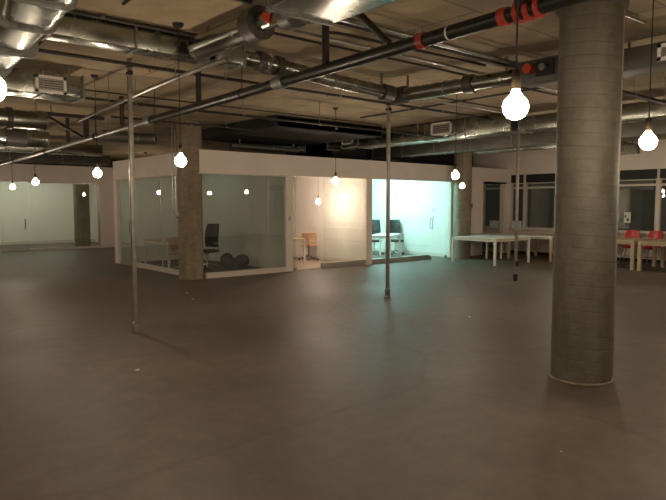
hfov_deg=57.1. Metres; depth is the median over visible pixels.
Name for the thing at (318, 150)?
duct
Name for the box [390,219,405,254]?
office chair
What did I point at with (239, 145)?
duct
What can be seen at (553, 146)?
duct
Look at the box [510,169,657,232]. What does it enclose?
window
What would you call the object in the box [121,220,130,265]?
door
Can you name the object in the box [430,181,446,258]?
door
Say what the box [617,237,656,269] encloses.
table
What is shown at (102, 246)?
baseboard
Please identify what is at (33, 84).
duct
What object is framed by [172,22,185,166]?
pendant bulb
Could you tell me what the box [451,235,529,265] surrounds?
table
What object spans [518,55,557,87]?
damper
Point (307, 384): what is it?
floor
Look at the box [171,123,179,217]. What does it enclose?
conduit
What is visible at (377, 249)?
baseboard
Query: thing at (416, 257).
baseboard
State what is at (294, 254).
baseboard
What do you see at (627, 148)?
duct
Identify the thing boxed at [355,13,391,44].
pipe
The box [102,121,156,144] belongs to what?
duct
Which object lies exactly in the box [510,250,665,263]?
baseboard
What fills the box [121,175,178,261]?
wall
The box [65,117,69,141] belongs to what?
pipe
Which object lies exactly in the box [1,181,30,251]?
door
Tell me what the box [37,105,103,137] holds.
bracket
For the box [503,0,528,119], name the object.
pendant bulb
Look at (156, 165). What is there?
wall
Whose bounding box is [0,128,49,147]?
duct
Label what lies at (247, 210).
wall
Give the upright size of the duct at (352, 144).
0.362 m
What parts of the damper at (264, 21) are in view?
mounting plate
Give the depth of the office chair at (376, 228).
20.58 m
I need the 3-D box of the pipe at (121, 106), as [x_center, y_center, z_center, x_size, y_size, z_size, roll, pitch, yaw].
[-3.564,-2.348,10.334,0.076,0.493,0.076,-4,6,-40]
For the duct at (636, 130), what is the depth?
14.84 m
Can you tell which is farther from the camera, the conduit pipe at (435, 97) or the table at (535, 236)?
the table at (535, 236)
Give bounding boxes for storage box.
[489,220,498,227]
[511,221,521,228]
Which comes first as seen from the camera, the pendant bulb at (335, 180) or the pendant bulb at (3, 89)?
the pendant bulb at (3, 89)
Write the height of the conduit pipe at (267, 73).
0.084 m
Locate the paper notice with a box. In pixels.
[624,212,630,222]
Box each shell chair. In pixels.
[618,230,639,262]
[642,231,662,263]
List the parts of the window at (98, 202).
sill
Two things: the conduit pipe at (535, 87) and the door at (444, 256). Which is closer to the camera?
the conduit pipe at (535, 87)
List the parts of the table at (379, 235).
leg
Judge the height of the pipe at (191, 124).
0.286 m
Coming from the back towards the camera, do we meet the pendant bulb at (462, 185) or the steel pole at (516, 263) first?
the pendant bulb at (462, 185)
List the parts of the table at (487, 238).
leg, leg, leg, leg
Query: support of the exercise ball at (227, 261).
on the floor
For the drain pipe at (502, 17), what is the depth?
5.85 m
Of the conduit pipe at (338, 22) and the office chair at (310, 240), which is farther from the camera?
the office chair at (310, 240)
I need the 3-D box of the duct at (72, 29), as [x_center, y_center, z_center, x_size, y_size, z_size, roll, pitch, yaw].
[-2.057,-2.157,6.234,1.660,0.272,0.274,-4,6,-40]
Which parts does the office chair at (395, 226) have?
backrest, seat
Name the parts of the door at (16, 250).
rail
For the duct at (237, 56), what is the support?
hanging from the ceiling
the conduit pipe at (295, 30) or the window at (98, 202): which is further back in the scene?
the window at (98, 202)
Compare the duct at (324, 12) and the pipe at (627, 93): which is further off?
the pipe at (627, 93)
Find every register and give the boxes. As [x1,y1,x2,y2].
[35,74,66,94]
[341,140,352,144]
[431,121,451,135]
[657,43,665,61]
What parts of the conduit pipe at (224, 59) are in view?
hanger rod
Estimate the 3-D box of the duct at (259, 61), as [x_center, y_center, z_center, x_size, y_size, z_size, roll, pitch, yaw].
[-0.127,-2.224,7.853,2.590,0.376,0.244,-4,6,-41]
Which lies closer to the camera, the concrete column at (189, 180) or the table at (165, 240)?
the concrete column at (189, 180)
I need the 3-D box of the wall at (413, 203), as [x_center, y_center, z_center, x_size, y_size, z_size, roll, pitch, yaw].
[2.162,-1.304,21.150,0.120,2.800,4.770,-4,6,-40]
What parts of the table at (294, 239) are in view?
leg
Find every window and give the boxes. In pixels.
[28,182,100,250]
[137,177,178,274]
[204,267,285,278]
[321,178,365,268]
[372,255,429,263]
[483,183,499,226]
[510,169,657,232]
[658,169,665,232]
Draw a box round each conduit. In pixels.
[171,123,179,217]
[612,8,624,377]
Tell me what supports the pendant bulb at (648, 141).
hanging from the ceiling
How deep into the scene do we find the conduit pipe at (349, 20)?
6.56 m
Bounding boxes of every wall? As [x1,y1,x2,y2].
[0,161,112,241]
[0,164,114,244]
[93,184,97,241]
[113,152,176,262]
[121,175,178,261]
[199,149,507,271]
[202,174,282,267]
[293,176,362,259]
[372,179,447,253]
[472,139,665,259]
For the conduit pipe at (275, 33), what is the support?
hanging from the ceiling
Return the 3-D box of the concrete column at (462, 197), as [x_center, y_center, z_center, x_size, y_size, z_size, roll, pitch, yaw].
[3.994,-1.479,18.889,0.552,3.480,0.552,-4,6,-40]
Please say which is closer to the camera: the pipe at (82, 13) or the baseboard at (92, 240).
the pipe at (82, 13)
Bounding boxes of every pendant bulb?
[0,78,6,100]
[10,154,14,188]
[32,130,38,184]
[90,74,101,177]
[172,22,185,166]
[333,107,338,183]
[452,94,458,178]
[460,158,464,187]
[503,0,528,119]
[639,0,656,149]
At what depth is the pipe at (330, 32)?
7.03 m
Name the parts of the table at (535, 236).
leg, leg, leg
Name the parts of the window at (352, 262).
sill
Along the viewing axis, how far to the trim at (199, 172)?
14.50 m
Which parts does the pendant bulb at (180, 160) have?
cord, glass globe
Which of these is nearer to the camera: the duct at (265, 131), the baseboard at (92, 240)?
the duct at (265, 131)
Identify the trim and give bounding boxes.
[113,172,285,180]
[508,228,665,234]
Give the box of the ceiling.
[0,0,665,164]
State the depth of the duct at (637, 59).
6.44 m
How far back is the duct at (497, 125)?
13.16 m
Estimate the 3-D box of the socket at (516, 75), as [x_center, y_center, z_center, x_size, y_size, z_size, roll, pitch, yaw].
[0.841,-0.785,2.811,0.044,0.097,0.043,-4,6,-40]
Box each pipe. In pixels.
[0,0,590,165]
[19,10,77,61]
[38,48,489,119]
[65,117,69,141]
[66,9,197,36]
[77,57,228,122]
[85,81,442,139]
[85,89,381,124]
[111,108,252,130]
[119,96,124,125]
[122,0,130,5]
[195,71,201,101]
[236,0,251,3]
[259,72,503,113]
[273,32,556,95]
[277,27,557,91]
[322,25,328,63]
[329,31,485,66]
[334,21,626,96]
[341,17,519,66]
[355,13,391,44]
[360,87,541,118]
[435,97,502,108]
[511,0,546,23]
[623,77,665,105]
[625,13,645,23]
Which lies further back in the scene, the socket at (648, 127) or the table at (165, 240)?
the table at (165, 240)
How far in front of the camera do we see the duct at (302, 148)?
16.96 m
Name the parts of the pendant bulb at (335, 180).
cord, glass globe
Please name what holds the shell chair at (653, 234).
on the floor
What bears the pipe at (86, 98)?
hanging from the ceiling
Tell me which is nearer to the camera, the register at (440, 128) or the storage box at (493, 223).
the register at (440, 128)
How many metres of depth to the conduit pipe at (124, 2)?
5.41 m
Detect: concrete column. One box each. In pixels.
[72,164,90,246]
[176,120,203,279]
[453,152,471,258]
[548,0,629,385]
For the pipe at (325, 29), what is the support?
on the drain pipe at (502, 17)
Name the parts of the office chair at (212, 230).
seat, backrest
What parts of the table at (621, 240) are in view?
leg, leg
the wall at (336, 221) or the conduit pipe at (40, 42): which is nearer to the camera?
the conduit pipe at (40, 42)
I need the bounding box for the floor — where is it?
[0,242,665,499]
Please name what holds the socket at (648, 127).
attached to the pendant bulb at (648, 141)
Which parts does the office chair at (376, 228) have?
backrest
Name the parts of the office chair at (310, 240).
seat, backrest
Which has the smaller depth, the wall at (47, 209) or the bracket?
the bracket
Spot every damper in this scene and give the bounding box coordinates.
[254,10,305,31]
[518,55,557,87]
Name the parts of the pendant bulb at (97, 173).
cord, glass globe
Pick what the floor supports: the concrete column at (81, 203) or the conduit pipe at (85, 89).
the concrete column at (81, 203)
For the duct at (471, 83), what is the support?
hanging from the ceiling
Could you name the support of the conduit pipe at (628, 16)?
hanging from the ceiling
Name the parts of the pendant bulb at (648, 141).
glass globe, cord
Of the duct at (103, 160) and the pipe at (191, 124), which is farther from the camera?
the duct at (103, 160)
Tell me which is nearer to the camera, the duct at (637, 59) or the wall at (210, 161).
the duct at (637, 59)
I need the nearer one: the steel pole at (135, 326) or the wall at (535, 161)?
the steel pole at (135, 326)
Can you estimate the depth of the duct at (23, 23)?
4.74 m
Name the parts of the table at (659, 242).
leg, leg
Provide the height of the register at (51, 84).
0.220 m
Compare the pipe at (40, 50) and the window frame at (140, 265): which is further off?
the window frame at (140, 265)
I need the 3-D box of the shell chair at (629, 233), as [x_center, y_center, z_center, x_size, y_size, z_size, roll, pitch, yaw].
[8.437,-0.090,17.383,0.459,0.937,0.550,4,6,44]
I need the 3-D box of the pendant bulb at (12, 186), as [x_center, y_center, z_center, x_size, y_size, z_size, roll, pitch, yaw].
[-8.053,-2.241,15.333,0.116,1.438,0.116,-4,6,-40]
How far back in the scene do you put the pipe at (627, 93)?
8.32 m
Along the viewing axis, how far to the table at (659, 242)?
15.27 m
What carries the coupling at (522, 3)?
attached to the drain pipe at (502, 17)
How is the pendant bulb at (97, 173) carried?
hanging from the ceiling
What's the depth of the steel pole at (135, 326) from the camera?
7.81 m
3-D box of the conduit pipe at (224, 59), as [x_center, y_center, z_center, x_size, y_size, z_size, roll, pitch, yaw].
[-2.522,-2.132,7.818,0.069,0.553,4.402,-4,6,-41]
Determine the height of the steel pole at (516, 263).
3.480 m
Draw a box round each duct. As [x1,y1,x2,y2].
[0,0,77,75]
[0,67,84,103]
[0,101,48,130]
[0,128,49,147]
[0,142,102,156]
[0,152,110,165]
[40,13,210,65]
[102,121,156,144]
[187,5,274,60]
[201,44,245,70]
[201,115,381,146]
[229,139,299,153]
[229,142,305,153]
[246,50,396,101]
[265,0,397,26]
[286,143,472,165]
[326,140,357,150]
[357,114,525,148]
[372,119,665,159]
[391,57,517,104]
[473,145,555,154]
[518,99,665,133]
[621,139,639,154]
[623,41,665,78]
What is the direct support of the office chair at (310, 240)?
on the floor
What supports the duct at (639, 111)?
hanging from the ceiling
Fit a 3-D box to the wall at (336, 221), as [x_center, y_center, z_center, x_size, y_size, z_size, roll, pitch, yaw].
[-0.624,-1.131,18.798,0.140,2.800,4.770,-4,6,-40]
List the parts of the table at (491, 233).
leg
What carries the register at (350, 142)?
attached to the duct at (352, 144)
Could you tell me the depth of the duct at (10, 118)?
10.59 m
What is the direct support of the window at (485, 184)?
in the wall at (535, 161)
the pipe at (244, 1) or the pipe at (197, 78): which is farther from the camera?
the pipe at (197, 78)
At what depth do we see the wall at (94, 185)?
27.34 m
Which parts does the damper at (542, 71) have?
motor, mounting plate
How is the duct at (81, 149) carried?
hanging from the ceiling
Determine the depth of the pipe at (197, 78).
8.25 m
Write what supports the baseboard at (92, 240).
attached to the wall at (47, 209)
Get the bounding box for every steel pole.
[125,59,138,332]
[384,104,391,297]
[513,134,519,280]
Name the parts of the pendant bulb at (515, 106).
glass globe, cord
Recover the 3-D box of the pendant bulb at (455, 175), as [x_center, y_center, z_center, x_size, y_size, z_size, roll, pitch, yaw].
[1.878,-1.801,9.344,0.116,1.438,0.116,-4,6,-40]
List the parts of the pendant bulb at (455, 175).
glass globe, cord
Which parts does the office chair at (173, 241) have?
backrest, seat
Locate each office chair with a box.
[168,237,178,268]
[203,224,219,269]
[298,233,318,260]
[372,220,383,253]
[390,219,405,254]
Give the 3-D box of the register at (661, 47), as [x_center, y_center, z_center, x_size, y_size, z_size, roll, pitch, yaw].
[3.522,-2.004,6.055,0.030,0.170,0.590,-4,6,-40]
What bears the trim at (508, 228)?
attached to the wall at (535, 161)
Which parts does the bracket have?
post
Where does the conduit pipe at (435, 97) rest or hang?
hanging from the ceiling
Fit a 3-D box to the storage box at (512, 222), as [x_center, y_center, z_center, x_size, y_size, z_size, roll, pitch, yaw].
[6.212,-0.857,20.726,0.105,0.250,0.350,-4,6,-40]
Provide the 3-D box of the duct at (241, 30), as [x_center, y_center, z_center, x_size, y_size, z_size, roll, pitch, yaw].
[-1.036,-2.110,6.007,0.306,0.333,1.200,-4,6,-40]
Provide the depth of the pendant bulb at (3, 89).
2.36 m
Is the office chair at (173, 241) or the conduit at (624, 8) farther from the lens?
the office chair at (173, 241)
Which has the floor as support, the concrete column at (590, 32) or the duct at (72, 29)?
the concrete column at (590, 32)
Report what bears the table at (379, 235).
on the floor
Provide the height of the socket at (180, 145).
0.097 m
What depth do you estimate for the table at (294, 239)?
16.93 m
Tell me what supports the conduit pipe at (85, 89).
hanging from the ceiling
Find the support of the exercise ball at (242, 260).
on the floor
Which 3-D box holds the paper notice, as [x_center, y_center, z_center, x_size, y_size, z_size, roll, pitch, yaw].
[8.621,-0.952,17.922,0.016,0.310,0.190,-4,6,-40]
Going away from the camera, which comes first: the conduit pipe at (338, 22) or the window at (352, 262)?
the conduit pipe at (338, 22)
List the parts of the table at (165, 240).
leg, leg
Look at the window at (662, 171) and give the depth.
17.25 m
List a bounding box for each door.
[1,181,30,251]
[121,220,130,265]
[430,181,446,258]
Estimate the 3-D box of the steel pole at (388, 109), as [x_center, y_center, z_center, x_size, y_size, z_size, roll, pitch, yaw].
[0.969,-0.882,10.768,0.120,3.480,0.120,-4,6,-40]
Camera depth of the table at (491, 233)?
19.80 m
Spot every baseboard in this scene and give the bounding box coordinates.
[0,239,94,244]
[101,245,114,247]
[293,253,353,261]
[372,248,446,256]
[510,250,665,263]
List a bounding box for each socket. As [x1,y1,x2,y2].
[178,144,182,152]
[511,69,520,89]
[645,117,651,130]
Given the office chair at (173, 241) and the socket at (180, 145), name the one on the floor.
the office chair at (173, 241)
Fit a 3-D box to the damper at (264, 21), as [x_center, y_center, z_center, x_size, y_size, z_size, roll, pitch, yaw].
[-0.477,-2.048,5.358,0.309,0.300,0.522,-4,6,-40]
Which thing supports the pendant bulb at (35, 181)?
hanging from the ceiling
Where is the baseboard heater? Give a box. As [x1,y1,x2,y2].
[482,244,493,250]
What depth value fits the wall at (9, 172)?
23.00 m
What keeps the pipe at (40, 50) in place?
hanging from the ceiling
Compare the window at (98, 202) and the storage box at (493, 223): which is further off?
the window at (98, 202)
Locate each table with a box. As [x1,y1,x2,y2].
[143,238,169,267]
[293,238,305,263]
[372,233,400,256]
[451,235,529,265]
[471,232,527,258]
[507,233,553,261]
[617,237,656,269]
[637,239,665,270]
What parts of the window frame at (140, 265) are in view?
sill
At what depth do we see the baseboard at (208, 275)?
14.35 m
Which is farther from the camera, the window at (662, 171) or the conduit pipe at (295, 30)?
the window at (662, 171)
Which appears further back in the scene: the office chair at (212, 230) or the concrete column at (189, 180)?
the office chair at (212, 230)

